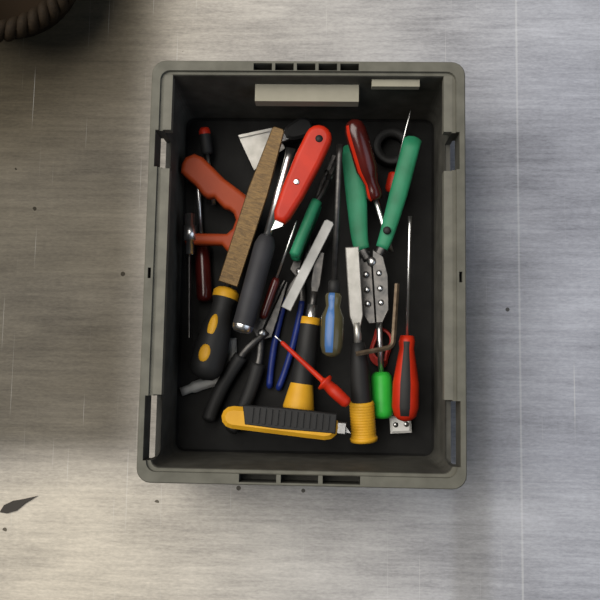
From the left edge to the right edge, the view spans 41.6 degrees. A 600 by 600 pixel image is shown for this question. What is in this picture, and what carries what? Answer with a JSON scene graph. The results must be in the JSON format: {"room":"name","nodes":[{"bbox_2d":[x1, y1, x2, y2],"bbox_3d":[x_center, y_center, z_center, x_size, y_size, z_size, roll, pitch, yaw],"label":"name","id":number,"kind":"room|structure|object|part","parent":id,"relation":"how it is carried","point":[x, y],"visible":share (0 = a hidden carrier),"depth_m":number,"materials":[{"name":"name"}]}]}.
{"room":"workshop","nodes":[
{"label":"workshop","id":0,"kind":"room"},
{"bbox_2d":[0,0,599,599],"bbox_3d":[0.008,-0.018,0.854,6.000,0.001,6.000,1,84,2],"label":"table surface","id":1,"kind":"structure","parent":0,"point":[523,523],"depth_m":0.85,"materials":[{"name":"silver metal"}]},
{"bbox_2d":[0,496,36,512],"bbox_3d":[-0.298,0.216,0.837,0.044,0.001,0.011,-24,84,-1],"label":"dead leaf","id":2,"kind":"object","parent":1,"relation":"on","point":[12,506],"visible":1,"depth_m":0.84,"materials":[{"name":"grey plant"}]},
{"bbox_2d":[0,0,75,41],"bbox_3d":[-0.318,-0.366,0.852,0.217,0.098,0.218,1,84,2],"label":"wicker basket","id":3,"kind":"object","parent":1,"relation":"on","point":[19,19],"visible":1,"depth_m":0.80,"materials":[{"name":"brown wicker"}]},
{"bbox_2d":[137,61,466,488],"bbox_3d":[0.006,-0.024,0.794,0.300,0.120,0.400,1,84,2],"label":"crate","id":4,"kind":"object","parent":1,"relation":"on","point":[232,99],"depth_m":0.82,"materials":[{"name":"plastic"}]},
{"bbox_2d":[194,187,212,301],"bbox_3d":[-0.106,-0.072,0.844,0.017,0.017,0.150,-4,83,1],"label":"screwdriver","id":5,"kind":"object","parent":4,"relation":"in","point":[204,293],"visible":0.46,"depth_m":0.83,"materials":[{"name":"red plastic"}]},
{"bbox_2d":[199,127,215,204],"bbox_3d":[-0.098,-0.144,0.844,0.013,0.018,0.083,-7,84,1],"label":"screwdriver","id":6,"kind":"object","parent":4,"relation":"in","point":[205,138],"visible":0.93,"depth_m":0.84,"materials":[{"name":"black plastic"}]},
{"bbox_2d":[180,338,236,395],"bbox_3d":[-0.090,0.076,0.834,0.033,0.004,0.084,42,87,5],"label":"bar","id":7,"kind":"object","parent":4,"relation":"in","point":[198,385],"visible":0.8,"depth_m":0.83,"materials":[{"name":"grey metal"}]},
{"bbox_2d":[181,154,245,337],"bbox_3d":[-0.088,-0.057,0.816,0.076,0.021,0.193,1,84,2],"label":"hacksaw","id":8,"kind":"object","parent":4,"relation":"in","point":[195,168],"visible":0.93,"depth_m":0.82,"materials":[{"name":"orange plastic"}]},
{"bbox_2d":[190,284,238,379],"bbox_3d":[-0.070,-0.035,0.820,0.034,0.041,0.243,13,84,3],"label":"handle","id":9,"kind":"object","parent":4,"relation":"in","point":[210,351],"visible":0.92,"depth_m":0.80,"materials":[{"name":"black plastic"}]},
{"bbox_2d":[202,280,287,433],"bbox_3d":[-0.050,0.056,0.824,0.044,0.014,0.168,24,87,4],"label":"pliers","id":10,"kind":"object","parent":4,"relation":"in","point":[251,386],"visible":0.89,"depth_m":0.82,"materials":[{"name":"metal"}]},
{"bbox_2d":[218,127,283,286],"bbox_3d":[-0.048,-0.096,0.806,0.021,0.021,0.167,18,85,4],"label":"file","id":11,"kind":"object","parent":4,"relation":"in","point":[259,187],"visible":1,"depth_m":0.80,"materials":[{"name":"wood"}]},
{"bbox_2d":[232,147,295,333],"bbox_3d":[-0.034,-0.062,0.803,0.022,0.024,0.198,14,85,3],"label":"screwdriver","id":12,"kind":"object","parent":4,"relation":"in","point":[249,301],"visible":0.99,"depth_m":0.79,"materials":[{"name":"black plastic"}]},
{"bbox_2d":[238,117,312,169],"bbox_3d":[-0.022,-0.171,0.840,0.077,0.021,0.040,-25,84,-1],"label":"scraper","id":13,"kind":"object","parent":4,"relation":"in","point":[253,143],"visible":0.72,"depth_m":0.83,"materials":[{"name":"silver metal"}]},
{"bbox_2d":[259,221,296,318],"bbox_3d":[-0.021,-0.031,0.815,0.009,0.011,0.108,19,85,4],"label":"screwdriver","id":14,"kind":"object","parent":4,"relation":"in","point":[271,291],"visible":1,"depth_m":0.81,"materials":[{"name":"red plastic"}]},
{"bbox_2d":[222,405,349,439],"bbox_3d":[-0.013,0.120,0.777,0.128,0.019,0.027,5,84,2],"label":"cutter","id":15,"kind":"object","parent":4,"relation":"in","point":[320,425],"visible":1,"depth_m":0.77,"materials":[{"name":"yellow plastic"}]},
{"bbox_2d":[266,236,310,390],"bbox_3d":[-0.009,0.011,0.837,0.027,0.010,0.172,12,85,3],"label":"pliers","id":16,"kind":"object","parent":4,"relation":"in","point":[295,267],"visible":0.81,"depth_m":0.83,"materials":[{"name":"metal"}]},
{"bbox_2d":[271,125,331,229],"bbox_3d":[0.000,-0.121,0.792,0.028,0.019,0.117,24,85,4],"label":"utility knife","id":17,"kind":"object","parent":4,"relation":"in","point":[311,153],"visible":1,"depth_m":0.79,"materials":[{"name":"red plastic"}]},
{"bbox_2d":[283,252,324,410],"bbox_3d":[0.009,0.032,0.813,0.032,0.032,0.166,8,85,3],"label":"chisel","id":18,"kind":"object","parent":4,"relation":"in","point":[299,395],"visible":0.88,"depth_m":0.80,"materials":[{"name":"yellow plastic"}]},
{"bbox_2d":[281,220,333,310],"bbox_3d":[0.008,-0.036,0.815,0.011,0.004,0.102,26,86,4],"label":"file","id":19,"kind":"object","parent":4,"relation":"in","point":[307,265],"visible":1,"depth_m":0.81,"materials":[{"name":"grey metal"}]},
{"bbox_2d":[274,335,350,406],"bbox_3d":[0.011,0.068,0.774,0.101,0.018,0.018,43,87,5],"label":"screwdriver","id":20,"kind":"object","parent":4,"relation":"in","point":[334,391],"visible":1,"depth_m":0.77,"materials":[{"name":"red plastic"}]},
{"bbox_2d":[289,155,336,261],"bbox_3d":[0.016,-0.097,0.822,0.012,0.038,0.118,22,85,4],"label":"pliers","id":21,"kind":"object","parent":4,"relation":"in","point":[312,213],"visible":1,"depth_m":0.81,"materials":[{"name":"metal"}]},
{"bbox_2d":[320,144,343,357],"bbox_3d":[0.035,-0.051,0.788,0.023,0.023,0.217,2,84,2],"label":"screwdriver","id":22,"kind":"object","parent":4,"relation":"in","point":[332,319],"visible":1,"depth_m":0.78,"materials":[{"name":"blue plastic"}]},
{"bbox_2d":[345,247,377,443],"bbox_3d":[0.058,0.046,0.796,0.028,0.046,0.195,-4,84,1],"label":"chisel","id":23,"kind":"object","parent":4,"relation":"in","point":[362,416],"visible":0.99,"depth_m":0.79,"materials":[{"name":"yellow plastic"}]},
{"bbox_2d":[345,119,392,252],"bbox_3d":[0.073,-0.116,0.800,0.022,0.047,0.136,-18,84,0],"label":"screwdriver","id":24,"kind":"object","parent":4,"relation":"in","point":[357,137],"visible":1,"depth_m":0.79,"materials":[{"name":"red plastic"}]},
{"bbox_2d":[355,283,398,355],"bbox_3d":[0.087,0.025,0.781,0.030,0.015,0.085,30,86,5],"label":"key","id":25,"kind":"object","parent":4,"relation":"in","point":[396,286],"visible":1,"depth_m":0.78,"materials":[{"name":"metal"}]},
{"bbox_3d":[0.086,0.050,0.828,0.023,0.011,0.041,16,85,3],"label":"wire coil","id":26,"kind":"part","parent":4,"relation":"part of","materials":[{"name":"red plastic"}]},
{"bbox_2d":[342,136,421,323],"bbox_3d":[0.089,-0.072,0.803,0.082,0.022,0.188,-4,84,1],"label":"pliers","id":27,"kind":"object","parent":4,"relation":"in","point":[356,199],"visible":0.96,"depth_m":0.80,"materials":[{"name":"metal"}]},
{"bbox_2d":[371,320,392,418],"bbox_3d":[0.083,0.071,0.812,0.022,0.022,0.102,-2,84,2],"label":"screwdriver","id":28,"kind":"object","parent":4,"relation":"in","point":[381,381],"visible":0.94,"depth_m":0.80,"materials":[{"name":"green plastic"}]},
{"bbox_2d":[373,128,407,167],"bbox_3d":[0.099,-0.164,0.848,0.040,0.016,0.040,1,84,2],"label":"tape","id":29,"kind":"object","parent":4,"relation":"in","point":[396,134],"visible":0.73,"depth_m":0.84,"materials":[{"name":"black rubber"}]},
{"bbox_2d":[385,110,410,191],"bbox_3d":[0.105,-0.156,0.831,0.013,0.020,0.088,14,84,3],"label":"screwdriver","id":30,"kind":"object","parent":4,"relation":"in","point":[390,174],"visible":0.58,"depth_m":0.83,"materials":[{"name":"red plastic"}]},
{"bbox_2d":[389,416,411,433],"bbox_3d":[0.104,0.129,0.819,0.022,0.011,0.018,-3,84,1],"label":"block","id":31,"kind":"object","parent":4,"relation":"in","point":[396,426],"visible":0.89,"depth_m":0.81,"materials":[{"name":"white metal"}]},
{"bbox_2d":[392,216,418,421],"bbox_3d":[0.107,0.018,0.797,0.027,0.027,0.208,1,84,2],"label":"screwdriver","id":32,"kind":"object","parent":4,"relation":"in","point":[405,389],"visible":1,"depth_m":0.78,"materials":[{"name":"red plastic"}]}
]}

